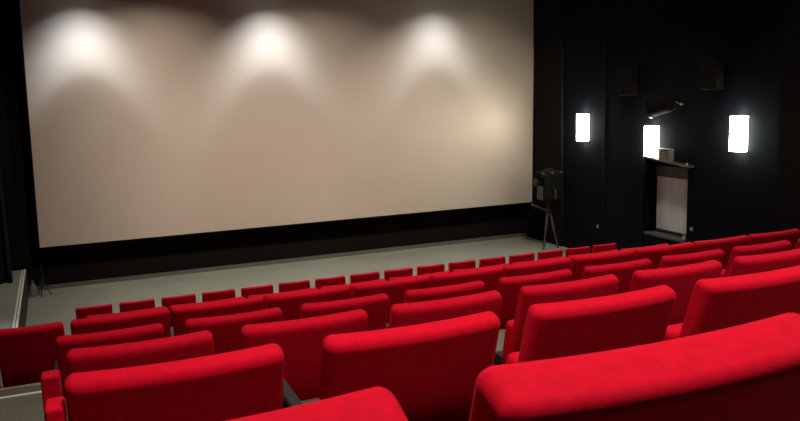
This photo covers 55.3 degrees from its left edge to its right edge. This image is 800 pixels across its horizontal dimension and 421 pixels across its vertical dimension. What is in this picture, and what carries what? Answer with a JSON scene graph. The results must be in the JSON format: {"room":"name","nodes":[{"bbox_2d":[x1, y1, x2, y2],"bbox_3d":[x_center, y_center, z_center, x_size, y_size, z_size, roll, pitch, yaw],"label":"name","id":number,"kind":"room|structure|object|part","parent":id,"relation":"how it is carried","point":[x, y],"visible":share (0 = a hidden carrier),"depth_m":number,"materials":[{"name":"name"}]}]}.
{"room":"auditorium","nodes":[
{"label":"auditorium","id":0,"kind":"room"},
{"bbox_2d":[0,393,42,409],"bbox_3d":[-3.647,1.865,6.420,1.380,0.170,0.940,-5,9,-21],"label":"step","id":1,"kind":"structure","parent":0,"point":[37,398],"depth_m":6.82,"materials":[{"name":"grey carpet"}]},
{"bbox_2d":[0,391,41,399],"bbox_3d":[-3.817,1.718,6.821,1.380,0.010,0.050,-5,9,-21],"label":"trim","id":2,"kind":"structure","parent":1,"relation":"attached to","point":[36,392],"depth_m":6.95,"materials":[{"name":"silver metal"}]},
{"bbox_2d":[0,329,504,420],"bbox_3d":[1.773,1.829,5.946,13.100,2.529,12.750,-5,9,-21],"label":"floor","id":3,"kind":"structure","parent":0,"point":[35,412],"depth_m":5.98,"materials":[{"name":"grey carpet"}]},
{"bbox_2d":[0,382,40,390],"bbox_3d":[-4.136,1.795,7.516,1.280,0.010,0.049,-5,9,-21],"label":"trim","id":4,"kind":"structure","parent":3,"relation":"attached to","point":[39,383],"depth_m":7.64,"materials":[{"name":"silver metal"}]},
{"bbox_2d":[0,321,64,387],"bbox_3d":[-3.899,1.579,8.072,0.781,0.939,0.932,-5,9,-21],"label":"seat","id":5,"kind":"object","parent":3,"relation":"on","point":[27,352],"visible":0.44,"depth_m":7.71,"materials":[{"name":"red fabric"}]},
{"bbox_2d":[53,323,163,396],"bbox_3d":[-2.507,1.400,6.684,0.989,0.940,0.892,-5,9,-21],"label":"seat","id":6,"kind":"object","parent":3,"relation":"on","point":[63,344],"visible":0.29,"depth_m":6.22,"materials":[{"name":"red fabric"}]},
{"bbox_3d":[-3.018,1.409,6.724,0.070,0.050,0.440,-5,9,-21],"label":"armrest","id":7,"kind":"part","parent":6,"relation":"part of","materials":[{"name":"black plastic"}]},
{"bbox_2d":[70,308,170,337],"bbox_3d":[-3.047,1.502,8.399,1.015,0.940,0.892,-5,9,-21],"label":"seat","id":8,"kind":"object","parent":3,"relation":"on","point":[116,322],"visible":0.21,"depth_m":7.95,"materials":[{"name":"red fabric"}]},
{"bbox_2d":[86,306,165,317],"bbox_3d":[-3.595,1.696,10.098,1.015,0.940,0.892,-5,9,-21],"label":"seat","id":9,"kind":"object","parent":3,"relation":"on","point":[161,307],"visible":0.08,"depth_m":9.65,"materials":[{"name":"red fabric"}]},
{"bbox_2d":[40,330,213,417],"bbox_3d":[-1.708,1.199,4.979,1.059,0.940,0.892,-5,9,-21],"label":"seat","id":10,"kind":"object","parent":3,"relation":"on","point":[196,344],"visible":0.45,"depth_m":4.51,"materials":[{"name":"red fabric"}]},
{"bbox_3d":[-2.027,1.349,4.508,0.100,0.805,0.140,-5,9,-21],"label":"panel","id":11,"kind":"part","parent":10,"relation":"part of","materials":[{"name":"red fabric"}]},
{"bbox_3d":[-1.580,1.150,4.737,0.839,0.777,0.366,-5,9,-21],"label":"backrest","id":12,"kind":"part","parent":10,"relation":"part of","materials":[{"name":"red fabric"}]},
{"bbox_2d":[44,343,283,420],"bbox_3d":[-0.999,1.005,3.428,0.989,0.940,0.892,-5,9,-21],"label":"seat","id":13,"kind":"object","parent":3,"relation":"on","point":[231,385],"visible":0.88,"depth_m":2.99,"materials":[{"name":"red fabric"}]},
{"bbox_3d":[-1.300,1.141,2.962,0.069,0.830,0.140,-5,9,-21],"label":"panel","id":14,"kind":"part","parent":13,"relation":"part of","materials":[{"name":"red fabric"}]},
{"bbox_2d":[169,296,244,326],"bbox_3d":[-2.654,1.610,10.466,1.015,0.940,0.892,-5,9,-21],"label":"seat","id":15,"kind":"object","parent":3,"relation":"on","point":[241,297],"visible":0.13,"depth_m":9.98,"materials":[{"name":"red fabric"}]},
{"bbox_2d":[171,296,263,336],"bbox_3d":[-2.105,1.416,8.767,1.015,0.940,0.892,-5,9,-21],"label":"seat","id":16,"kind":"object","parent":3,"relation":"on","point":[181,314],"visible":0.3,"depth_m":8.29,"materials":[{"name":"red fabric"}]},
{"bbox_2d":[185,307,281,354],"bbox_3d":[-1.565,1.314,7.052,0.989,0.940,0.892,-5,9,-21],"label":"seat","id":17,"kind":"object","parent":3,"relation":"on","point":[225,330],"visible":0.16,"depth_m":6.61,"materials":[{"name":"red fabric"}]},
{"bbox_2d":[248,287,318,308],"bbox_3d":[-1.712,1.524,10.835,1.015,0.940,0.892,-5,9,-21],"label":"seat","id":18,"kind":"object","parent":3,"relation":"on","point":[264,296],"visible":0.16,"depth_m":10.38,"materials":[{"name":"red fabric"}]},
{"bbox_2d":[241,309,367,400],"bbox_3d":[-0.734,1.111,5.360,0.989,0.940,0.892,-5,9,-21],"label":"seat","id":19,"kind":"object","parent":3,"relation":"on","point":[300,341],"visible":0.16,"depth_m":4.95,"materials":[{"name":"red fabric"}]},
{"bbox_2d":[266,285,350,320],"bbox_3d":[-1.163,1.330,9.136,1.015,0.940,0.892,-5,9,-21],"label":"seat","id":20,"kind":"object","parent":3,"relation":"on","point":[290,304],"visible":0.22,"depth_m":8.67,"materials":[{"name":"red fabric"}]},
{"bbox_2d":[227,387,407,420],"bbox_3d":[-0.503,0.793,1.688,0.989,0.940,0.946,-5,9,-21],"label":"seat","id":21,"kind":"object","parent":3,"relation":"on","point":[374,403],"visible":1,"depth_m":1.39,"materials":[{"name":"red fabric"}]},
{"bbox_2d":[300,293,388,330],"bbox_3d":[-0.623,1.228,7.421,0.989,0.940,0.892,-5,9,-21],"label":"seat","id":22,"kind":"object","parent":3,"relation":"on","point":[375,306],"visible":0.23,"depth_m":7.01,"materials":[{"name":"red fabric"}]},
{"bbox_2d":[320,279,386,298],"bbox_3d":[-0.770,1.438,11.203,1.015,0.940,0.892,-5,9,-21],"label":"seat","id":23,"kind":"object","parent":3,"relation":"on","point":[379,280],"visible":0.1,"depth_m":10.74,"materials":[{"name":"red fabric"}]},
{"bbox_2d":[351,275,429,323],"bbox_3d":[-0.222,1.244,9.504,1.015,0.940,0.892,-5,9,-21],"label":"seat","id":24,"kind":"object","parent":3,"relation":"on","point":[395,290],"visible":0.2,"depth_m":9.07,"materials":[{"name":"red fabric"}]},
{"bbox_2d":[283,311,499,420],"bbox_3d":[-0.057,0.919,3.796,0.989,0.940,0.892,-5,9,-21],"label":"seat","id":25,"kind":"object","parent":3,"relation":"on","point":[432,369],"visible":0.71,"depth_m":3.39,"materials":[{"name":"red fabric"}]},
{"bbox_3d":[-0.568,0.929,3.837,0.070,0.050,0.440,-5,9,-21],"label":"armrest","id":26,"kind":"part","parent":25,"relation":"part of","materials":[{"name":"black plastic"}]},
{"bbox_2d":[388,271,449,287],"bbox_3d":[0.172,1.352,11.572,1.015,0.940,0.892,-5,9,-21],"label":"seat","id":27,"kind":"object","parent":3,"relation":"on","point":[430,274],"visible":0.15,"depth_m":11.13,"materials":[{"name":"red fabric"}]},
{"bbox_2d":[386,280,484,328],"bbox_3d":[0.318,1.142,7.789,0.989,0.940,0.892,-5,9,-21],"label":"seat","id":28,"kind":"object","parent":3,"relation":"on","point":[444,292],"visible":0.2,"depth_m":7.32,"materials":[{"name":"red fabric"}]},
{"bbox_3d":[0.414,1.096,7.535,0.839,0.777,0.366,-5,9,-21],"label":"backrest","id":29,"kind":"part","parent":28,"relation":"part of","materials":[{"name":"red fabric"}]},
{"bbox_2d":[388,290,501,327],"bbox_3d":[0.208,1.025,5.729,0.989,0.940,0.892,-5,9,-21],"label":"seat","id":30,"kind":"object","parent":3,"relation":"on","point":[404,314],"visible":0.22,"depth_m":5.25,"materials":[{"name":"red fabric"}]},
{"bbox_2d":[430,266,503,291],"bbox_3d":[0.720,1.159,9.873,1.015,0.940,0.892,-5,9,-21],"label":"seat","id":31,"kind":"object","parent":3,"relation":"on","point":[490,277],"visible":0.23,"depth_m":9.43,"materials":[{"name":"red fabric"}]},
{"bbox_2d":[452,263,509,272],"bbox_3d":[1.114,1.266,11.940,1.015,0.940,0.892,-5,9,-21],"label":"seat","id":32,"kind":"object","parent":3,"relation":"on","point":[501,265],"visible":0.16,"depth_m":11.48,"materials":[{"name":"red fabric"}]},
{"bbox_2d":[497,269,571,329],"bbox_3d":[1.260,1.056,8.158,0.989,0.940,0.892,-5,9,-21],"label":"seat","id":33,"kind":"object","parent":3,"relation":"on","point":[509,288],"visible":0.22,"depth_m":7.69,"materials":[{"name":"red fabric"}]},
{"bbox_2d":[503,257,571,276],"bbox_3d":[1.662,1.073,10.241,1.015,0.940,0.892,-5,9,-21],"label":"seat","id":34,"kind":"object","parent":3,"relation":"on","point":[513,270],"visible":0.21,"depth_m":9.77,"materials":[{"name":"red fabric"}]},
{"bbox_2d":[511,256,565,264],"bbox_3d":[2.056,1.181,12.309,1.015,0.940,0.892,-5,9,-21],"label":"seat","id":35,"kind":"object","parent":3,"relation":"on","point":[561,256],"visible":0.09,"depth_m":11.87,"materials":[{"name":"red fabric"}]},
{"bbox_2d":[494,274,618,365],"bbox_3d":[1.150,0.939,6.097,0.989,0.940,0.892,-5,9,-21],"label":"seat","id":36,"kind":"object","parent":3,"relation":"on","point":[606,285],"visible":0.3,"depth_m":5.65,"materials":[{"name":"red fabric"}]},
{"bbox_2d":[501,320,513,364],"bbox_3d":[1.147,1.035,6.127,0.689,0.417,0.199,-5,9,-21],"label":"seat cushion","id":37,"kind":"object","parent":36,"relation":"on","point":[509,325],"depth_m":5.97,"materials":[{"name":"red fabric"}]},
{"bbox_2d":[506,285,675,363],"bbox_3d":[0.885,0.833,4.165,0.989,0.940,0.892,-5,9,-21],"label":"seat","id":38,"kind":"object","parent":3,"relation":"on","point":[553,330],"visible":0.48,"depth_m":3.71,"materials":[{"name":"red fabric"}]},
{"bbox_2d":[506,351,519,363],"bbox_3d":[0.882,0.930,4.195,0.689,0.417,0.199,-5,9,-21],"label":"seat cushion","id":39,"kind":"object","parent":38,"relation":"on","point":[512,357],"depth_m":4.01,"materials":[{"name":"red fabric"}]},
{"bbox_2d":[567,250,618,258],"bbox_3d":[2.997,1.095,12.678,1.015,0.940,0.892,-5,9,-21],"label":"seat","id":40,"kind":"object","parent":3,"relation":"on","point":[611,251],"visible":0.16,"depth_m":12.24,"materials":[{"name":"red fabric"}]},
{"bbox_2d":[570,249,634,280],"bbox_3d":[2.604,0.987,10.610,1.015,0.940,0.892,-5,9,-21],"label":"seat","id":41,"kind":"object","parent":3,"relation":"on","point":[579,263],"visible":0.21,"depth_m":10.11,"materials":[{"name":"red fabric"}]},
{"bbox_2d":[581,258,651,293],"bbox_3d":[2.202,0.971,8.526,0.989,0.940,0.892,-5,9,-21],"label":"seat","id":42,"kind":"object","parent":3,"relation":"on","point":[624,271],"visible":0.23,"depth_m":8.09,"materials":[{"name":"red fabric"}]},
{"bbox_2d":[469,313,799,420],"bbox_3d":[0.466,0.705,2.067,1.059,0.940,0.946,-5,9,-21],"label":"seat","id":43,"kind":"object","parent":3,"relation":"on","point":[749,371],"visible":1,"depth_m":1.58,"materials":[{"name":"red fabric"}]},
{"bbox_2d":[620,243,668,250],"bbox_3d":[3.939,1.009,13.046,1.015,0.940,0.892,-5,9,-21],"label":"seat","id":44,"kind":"object","parent":3,"relation":"on","point":[665,244],"visible":0.13,"depth_m":12.61,"materials":[{"name":"red fabric"}]},
{"bbox_2d":[633,242,693,268],"bbox_3d":[3.546,0.901,10.979,1.015,0.940,0.892,-5,9,-21],"label":"seat","id":45,"kind":"object","parent":3,"relation":"on","point":[654,254],"visible":0.28,"depth_m":10.51,"materials":[{"name":"red fabric"}]},
{"bbox_2d":[629,260,721,324],"bbox_3d":[2.092,0.853,6.466,0.989,0.940,0.892,-5,9,-21],"label":"seat","id":46,"kind":"object","parent":3,"relation":"on","point":[682,280],"visible":0.28,"depth_m":6.03,"materials":[{"name":"red fabric"}]},
{"bbox_2d":[659,249,724,267],"bbox_3d":[3.144,0.885,8.895,0.989,0.940,0.892,-5,9,-21],"label":"seat","id":47,"kind":"object","parent":3,"relation":"on","point":[717,254],"visible":0.19,"depth_m":8.41,"materials":[{"name":"red fabric"}]},
{"bbox_2d":[692,235,748,269],"bbox_3d":[4.487,0.815,11.347,1.015,0.940,0.892,-5,9,-21],"label":"seat","id":48,"kind":"object","parent":3,"relation":"on","point":[725,244],"visible":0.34,"depth_m":10.91,"materials":[{"name":"red fabric"}]},
{"bbox_2d":[664,265,799,340],"bbox_3d":[1.826,0.748,4.534,0.989,0.940,0.892,-5,9,-21],"label":"seat","id":49,"kind":"object","parent":3,"relation":"on","point":[715,304],"visible":0.27,"depth_m":4.06,"materials":[{"name":"red fabric"}]},
{"bbox_2d":[664,323,682,340],"bbox_3d":[1.823,0.844,4.564,0.689,0.417,0.199,-5,9,-21],"label":"seat cushion","id":50,"kind":"object","parent":49,"relation":"on","point":[673,331],"depth_m":4.36,"materials":[{"name":"red fabric"}]},
{"bbox_2d":[719,240,790,277],"bbox_3d":[4.086,0.799,9.264,0.989,0.940,0.892,-5,9,-21],"label":"seat","id":51,"kind":"object","parent":3,"relation":"on","point":[784,245],"visible":0.22,"depth_m":8.79,"materials":[{"name":"red fabric"}]},
{"bbox_2d":[719,269,725,277],"bbox_3d":[4.083,0.895,9.293,0.689,0.417,0.199,-5,9,-21],"label":"seat cushion","id":52,"kind":"object","parent":51,"relation":"on","point":[723,271],"depth_m":9.08,"materials":[{"name":"red fabric"}]},
{"bbox_2d":[728,248,799,276],"bbox_3d":[3.034,0.767,6.834,0.989,0.940,0.892,-5,9,-21],"label":"seat","id":53,"kind":"object","parent":3,"relation":"on","point":[741,265],"visible":0.16,"depth_m":6.33,"materials":[{"name":"red fabric"}]},
{"bbox_2d":[747,229,799,249],"bbox_3d":[5.429,0.730,11.716,1.015,0.940,0.892,-5,9,-21],"label":"seat","id":54,"kind":"object","parent":3,"relation":"on","point":[792,235],"visible":0.16,"depth_m":11.25,"materials":[{"name":"red fabric"}]},
{"bbox_2d":[795,238,799,248],"bbox_3d":[5.027,0.713,9.632,0.989,0.940,0.892,-5,9,-21],"label":"seat","id":55,"kind":"object","parent":3,"relation":"on","point":[797,246],"visible":0.05,"depth_m":9.11,"materials":[{"name":"red fabric"}]},
{"bbox_2d":[0,0,525,290],"bbox_3d":[-2.623,-2.223,17.064,13.700,7.470,0.200,-5,9,-21],"label":"wall","id":56,"kind":"structure","parent":0,"point":[60,265],"depth_m":16.36,"materials":[{"name":"paint"}]},
{"bbox_2d":[12,270,22,327],"bbox_3d":[-6.617,1.499,13.217,0.025,0.006,4.847,-6,9,-24],"label":"trim","id":57,"kind":"structure","parent":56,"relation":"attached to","point":[22,270],"depth_m":12.90,"materials":[{"name":"silver metal"}]},
{"bbox_2d":[16,269,25,327],"bbox_3d":[-6.574,1.494,13.233,0.028,0.008,4.847,-6,9,-24],"label":"trim","id":58,"kind":"structure","parent":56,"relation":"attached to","point":[18,314],"depth_m":12.92,"materials":[{"name":"silver metal"}]},
{"bbox_2d":[18,270,28,326],"bbox_3d":[-6.542,1.722,13.278,0.018,0.455,4.846,-6,9,-24],"label":"trim","id":59,"kind":"structure","parent":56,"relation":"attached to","point":[25,297],"depth_m":13.46,"materials":[{"name":"black"}]},
{"bbox_2d":[18,0,533,248],"bbox_3d":[-2.013,-2.387,16.954,11.432,5.360,0.408,-5,9,-21],"label":"screen","id":60,"kind":"object","parent":56,"relation":"attached to","point":[148,119],"visible":1,"depth_m":16.44,"materials":[{"name":"beige fabric"}]},
{"bbox_2d":[36,233,526,290],"bbox_3d":[-2.082,1.105,17.626,11.650,0.090,0.020,-5,9,-21],"label":"baseboard","id":61,"kind":"structure","parent":56,"relation":"attached to","point":[181,272],"depth_m":17.27,"materials":[{"name":"grey"}]},
{"bbox_2d":[26,236,566,334],"bbox_3d":[-1.657,1.736,14.688,13.100,0.300,5.900,-5,9,-21],"label":"floor","id":62,"kind":"structure","parent":0,"point":[60,305],"depth_m":16.16,"materials":[{"name":"grey carpet"}]},
{"bbox_2d":[0,270,25,328],"bbox_3d":[-7.194,1.780,13.028,1.610,0.457,4.850,-5,9,-21],"label":"platform","id":63,"kind":"object","parent":62,"relation":"on","point":[8,291],"visible":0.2,"depth_m":13.02,"materials":[{"name":"grey plastic"}]},
{"bbox_2d":[30,280,36,296],"bbox_3d":[-7.248,1.541,15.066,0.120,0.320,0.120,-5,9,-21],"label":"canister","id":64,"kind":"object","parent":62,"relation":"on","point":[33,291],"visible":1,"depth_m":15.03,"materials":[{"name":"grey plastic"}]},
{"bbox_2d":[39,265,50,296],"bbox_3d":[-7.041,1.382,15.056,0.235,0.615,0.235,-5,9,-21],"label":"stand","id":65,"kind":"object","parent":62,"relation":"on","point":[42,278],"visible":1,"depth_m":15.05,"materials":[{"name":"grey metal"}]},
{"bbox_2d":[75,304,112,318],"bbox_3d":[-4.393,1.770,11.041,0.576,0.900,0.563,-5,9,-21],"label":"chair","id":66,"kind":"object","parent":62,"relation":"on","point":[81,313],"visible":0.24,"depth_m":10.72,"materials":[{"name":"red fabric"}]},
{"bbox_2d":[119,299,154,311],"bbox_3d":[-3.855,1.720,11.252,0.576,0.900,0.563,-5,9,-21],"label":"chair","id":67,"kind":"object","parent":62,"relation":"on","point":[149,303],"visible":0.23,"depth_m":10.94,"materials":[{"name":"red fabric"}]},
{"bbox_2d":[161,294,195,310],"bbox_3d":[-3.317,1.671,11.462,0.576,0.900,0.563,-5,9,-21],"label":"chair","id":68,"kind":"object","parent":62,"relation":"on","point":[167,302],"visible":0.16,"depth_m":11.15,"materials":[{"name":"red fabric"}]},
{"bbox_2d":[202,289,234,301],"bbox_3d":[-2.779,1.622,11.673,0.576,0.900,0.563,-5,9,-21],"label":"chair","id":69,"kind":"object","parent":62,"relation":"on","point":[225,294],"visible":0.16,"depth_m":11.36,"materials":[{"name":"red fabric"}]},
{"bbox_2d":[241,284,272,297],"bbox_3d":[-2.240,1.573,11.883,0.576,0.900,0.563,-5,9,-21],"label":"chair","id":70,"kind":"object","parent":62,"relation":"on","point":[266,289],"visible":0.16,"depth_m":11.57,"materials":[{"name":"red fabric"}]},
{"bbox_2d":[279,280,309,291],"bbox_3d":[-1.702,1.524,12.094,0.576,0.900,0.563,-5,9,-21],"label":"chair","id":71,"kind":"object","parent":62,"relation":"on","point":[291,286],"visible":0.18,"depth_m":11.78,"materials":[{"name":"red fabric"}]},
{"bbox_2d":[315,276,345,288],"bbox_3d":[-1.164,1.475,12.305,0.576,0.900,0.563,-5,9,-21],"label":"chair","id":72,"kind":"object","parent":62,"relation":"on","point":[339,280],"visible":0.17,"depth_m":11.99,"materials":[{"name":"red fabric"}]},
{"bbox_2d":[350,271,379,283],"bbox_3d":[-0.626,1.426,12.515,0.576,0.900,0.563,-5,9,-21],"label":"chair","id":73,"kind":"object","parent":62,"relation":"on","point":[354,278],"visible":0.23,"depth_m":12.20,"materials":[{"name":"red fabric"}]},
{"bbox_2d":[384,267,412,280],"bbox_3d":[-0.088,1.377,12.726,0.576,0.900,0.563,-5,9,-21],"label":"chair","id":74,"kind":"object","parent":62,"relation":"on","point":[404,272],"visible":0.13,"depth_m":12.41,"materials":[{"name":"red fabric"}]},
{"bbox_2d":[417,264,444,274],"bbox_3d":[0.451,1.328,12.936,0.576,0.900,0.563,-5,9,-21],"label":"chair","id":75,"kind":"object","parent":62,"relation":"on","point":[421,270],"visible":0.18,"depth_m":12.62,"materials":[{"name":"red fabric"}]},
{"bbox_2d":[448,260,475,272],"bbox_3d":[0.989,1.279,13.147,0.576,0.900,0.563,-5,9,-21],"label":"chair","id":76,"kind":"object","parent":62,"relation":"on","point":[472,263],"visible":0.19,"depth_m":12.83,"materials":[{"name":"red fabric"}]},
{"bbox_2d":[479,256,505,266],"bbox_3d":[1.527,1.230,13.358,0.576,0.900,0.563,-5,9,-21],"label":"chair","id":77,"kind":"object","parent":62,"relation":"on","point":[497,260],"visible":0.23,"depth_m":13.04,"materials":[{"name":"red fabric"}]},
{"bbox_2d":[509,253,534,264],"bbox_3d":[2.065,1.181,13.568,0.576,0.900,0.563,-5,9,-21],"label":"chair","id":78,"kind":"object","parent":62,"relation":"on","point":[530,256],"visible":0.12,"depth_m":13.25,"materials":[{"name":"red fabric"}]},
{"bbox_2d":[532,200,558,248],"bbox_3d":[3.366,0.319,18.103,0.758,1.160,0.388,-5,9,-21],"label":"tripod","id":79,"kind":"object","parent":62,"relation":"on","point":[548,210],"visible":0.95,"depth_m":18.02,"materials":[{"name":"silver metal"}]},
{"bbox_3d":[3.445,0.458,18.042,0.208,0.870,0.119,-5,9,-21],"label":"leg","id":80,"kind":"part","parent":79,"relation":"part of","materials":[{"name":"silver metal"}]},
{"bbox_2d":[533,168,562,200],"bbox_3d":[3.471,-0.618,17.944,0.681,0.730,0.360,-5,9,-21],"label":"film camera","id":81,"kind":"object","parent":79,"relation":"on","point":[548,181],"visible":1,"depth_m":17.82,"materials":[{"name":"black metal"}]},
{"bbox_3d":[3.287,-0.417,17.898,0.028,0.320,0.220,-5,9,-21],"label":"plate","id":82,"kind":"part","parent":81,"relation":"part of","materials":[{"name":"grey metal"}]},
{"bbox_2d":[534,170,562,178],"bbox_3d":[3.493,-0.854,17.931,0.610,0.160,0.300,-5,9,-21],"label":"magazine","id":83,"kind":"object","parent":81,"relation":"on","point":[546,174],"depth_m":17.81,"materials":[{"name":"black metal"}]},
{"bbox_3d":[3.516,0.007,18.060,0.178,0.100,0.178,-5,9,-21],"label":"crown","id":84,"kind":"part","parent":79,"relation":"part of","materials":[{"name":"grey metal"}]},
{"bbox_3d":[3.652,0.439,18.119,0.225,0.870,0.052,-1,9,3],"label":"leg","id":85,"kind":"part","parent":79,"relation":"part of","materials":[{"name":"silver metal"}]},
{"bbox_2d":[537,249,562,259],"bbox_3d":[2.603,1.132,13.779,0.576,0.900,0.563,-5,9,-21],"label":"chair","id":86,"kind":"object","parent":62,"relation":"on","point":[555,253],"visible":0.2,"depth_m":13.46,"materials":[{"name":"red fabric"}]},
{"bbox_2d":[565,246,589,256],"bbox_3d":[3.142,1.083,13.989,0.576,0.900,0.563,-5,9,-21],"label":"chair","id":87,"kind":"object","parent":62,"relation":"on","point":[580,250],"visible":0.17,"depth_m":13.67,"materials":[{"name":"red fabric"}]},
{"bbox_2d":[592,243,616,252],"bbox_3d":[3.680,1.034,14.200,0.576,0.900,0.563,-5,9,-21],"label":"chair","id":88,"kind":"object","parent":62,"relation":"on","point":[612,246],"visible":0.15,"depth_m":13.88,"materials":[{"name":"red fabric"}]},
{"bbox_2d":[563,0,783,252],"bbox_3d":[6.956,-1.570,10.775,0.600,7.470,18.650,-5,9,-21],"label":"wall","id":89,"kind":"structure","parent":0,"point":[730,194],"depth_m":14.44,"materials":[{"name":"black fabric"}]},
{"bbox_2d":[526,0,563,246],"bbox_3d":[3.481,-2.683,18.487,0.060,6.970,1.600,-5,9,-21],"label":"curtain","id":90,"kind":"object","parent":89,"relation":"attached to","point":[548,15],"depth_m":18.28,"materials":[{"name":"black fabric"}]},
{"bbox_2d":[576,113,588,141],"bbox_3d":[4.075,-1.851,17.005,0.174,0.625,0.268,-5,9,-21],"label":"wall lamp","id":91,"kind":"object","parent":89,"relation":"attached to","point":[582,119],"visible":1,"depth_m":16.91,"materials":[{"name":"white glass"}]},
{"bbox_2d":[602,0,606,244],"bbox_3d":[4.374,-2.382,16.323,0.025,6.970,0.060,-5,9,-21],"label":"trim","id":92,"kind":"structure","parent":89,"relation":"attached to","point":[605,1],"depth_m":16.37,"materials":[{"name":"black fabric"}]},
{"bbox_2d":[616,65,637,95],"bbox_3d":[4.583,-2.617,15.364,0.294,0.600,0.400,-5,9,-21],"label":"wall speaker","id":93,"kind":"object","parent":89,"relation":"attached to","point":[627,75],"visible":1,"depth_m":15.22,"materials":[{"name":"black"}]},
{"bbox_2d":[616,67,629,93],"bbox_3d":[4.481,-2.608,15.324,0.074,0.540,0.360,-5,9,-21],"label":"grille","id":94,"kind":"object","parent":93,"relation":"attached to","point":[623,73],"depth_m":15.30,"materials":[{"name":"black"}]},
{"bbox_2d":[640,158,643,246],"bbox_3d":[4.915,0.087,15.515,0.025,2.300,0.060,-5,9,-21],"label":"trim","id":95,"kind":"structure","parent":89,"relation":"attached to","point":[642,159],"depth_m":15.47,"materials":[{"name":"black wood"}]},
{"bbox_2d":[644,125,659,157],"bbox_3d":[4.929,-1.357,14.939,0.174,0.625,0.268,-5,9,-21],"label":"wall lamp","id":96,"kind":"object","parent":89,"relation":"attached to","point":[651,132],"visible":0.93,"depth_m":14.85,"materials":[{"name":"white glass"}]},
{"bbox_2d":[644,96,682,117],"bbox_3d":[5.017,-1.936,14.309,0.408,0.413,0.781,-7,10,-33],"label":"spotlight","id":97,"kind":"object","parent":89,"relation":"attached to","point":[668,104],"visible":1,"depth_m":14.22,"materials":[{"name":"black metal"}]},
{"bbox_2d":[643,230,685,242],"bbox_3d":[5.326,0.509,15.017,0.365,0.050,1.170,-5,9,-21],"label":"window sill","id":98,"kind":"structure","parent":89,"relation":"attached to","point":[657,233],"depth_m":15.05,"materials":[{"name":"grey paint"}]},
{"bbox_2d":[642,155,693,167],"bbox_3d":[5.107,-0.938,14.575,0.177,0.164,1.250,-5,9,-21],"label":"wall ledge","id":99,"kind":"object","parent":89,"relation":"attached to","point":[675,163],"visible":0.87,"depth_m":14.34,"materials":[{"name":"brown wood"}]},
{"bbox_2d":[658,148,673,161],"bbox_3d":[5.084,-1.061,14.576,0.130,0.240,0.310,-5,9,-21],"label":"control box","id":100,"kind":"object","parent":99,"relation":"on","point":[665,154],"visible":0.96,"depth_m":14.48,"materials":[{"name":"grey plastic"}]},
{"bbox_3d":[5.081,-1.160,14.561,0.130,0.040,0.310,-5,9,-21],"label":"lid","id":101,"kind":"part","parent":100,"relation":"part of","materials":[{"name":"grey plastic"}]},
{"bbox_2d":[655,165,687,235],"bbox_3d":[5.416,-0.200,14.933,0.090,1.310,1.130,-5,9,-21],"label":"roller blind","id":102,"kind":"object","parent":89,"relation":"attached to","point":[672,181],"visible":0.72,"depth_m":15.03,"materials":[{"name":"white fabric"}]},
{"bbox_2d":[698,54,724,89],"bbox_3d":[5.420,-2.407,13.273,0.294,0.600,0.400,-5,9,-21],"label":"wall speaker","id":103,"kind":"object","parent":89,"relation":"attached to","point":[711,66],"visible":1,"depth_m":13.14,"materials":[{"name":"black"}]},
{"bbox_2d":[698,56,714,87],"bbox_3d":[5.319,-2.398,13.234,0.074,0.540,0.360,-5,9,-21],"label":"grille","id":104,"kind":"object","parent":103,"relation":"attached to","point":[706,64],"depth_m":13.22,"materials":[{"name":"black fabric"}]},
{"bbox_2d":[728,115,748,152],"bbox_3d":[5.732,-1.300,12.901,0.174,0.625,0.268,-5,9,-21],"label":"wall lamp","id":105,"kind":"object","parent":89,"relation":"attached to","point":[738,136],"visible":1,"depth_m":12.82,"materials":[{"name":"white glass"}]},
{"bbox_2d":[774,0,799,237],"bbox_3d":[6.355,-1.977,11.253,0.100,6.370,1.680,-5,9,-21],"label":"curtain","id":106,"kind":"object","parent":89,"relation":"attached to","point":[787,205],"depth_m":11.93,"materials":[{"name":"black fabric"}]}
]}

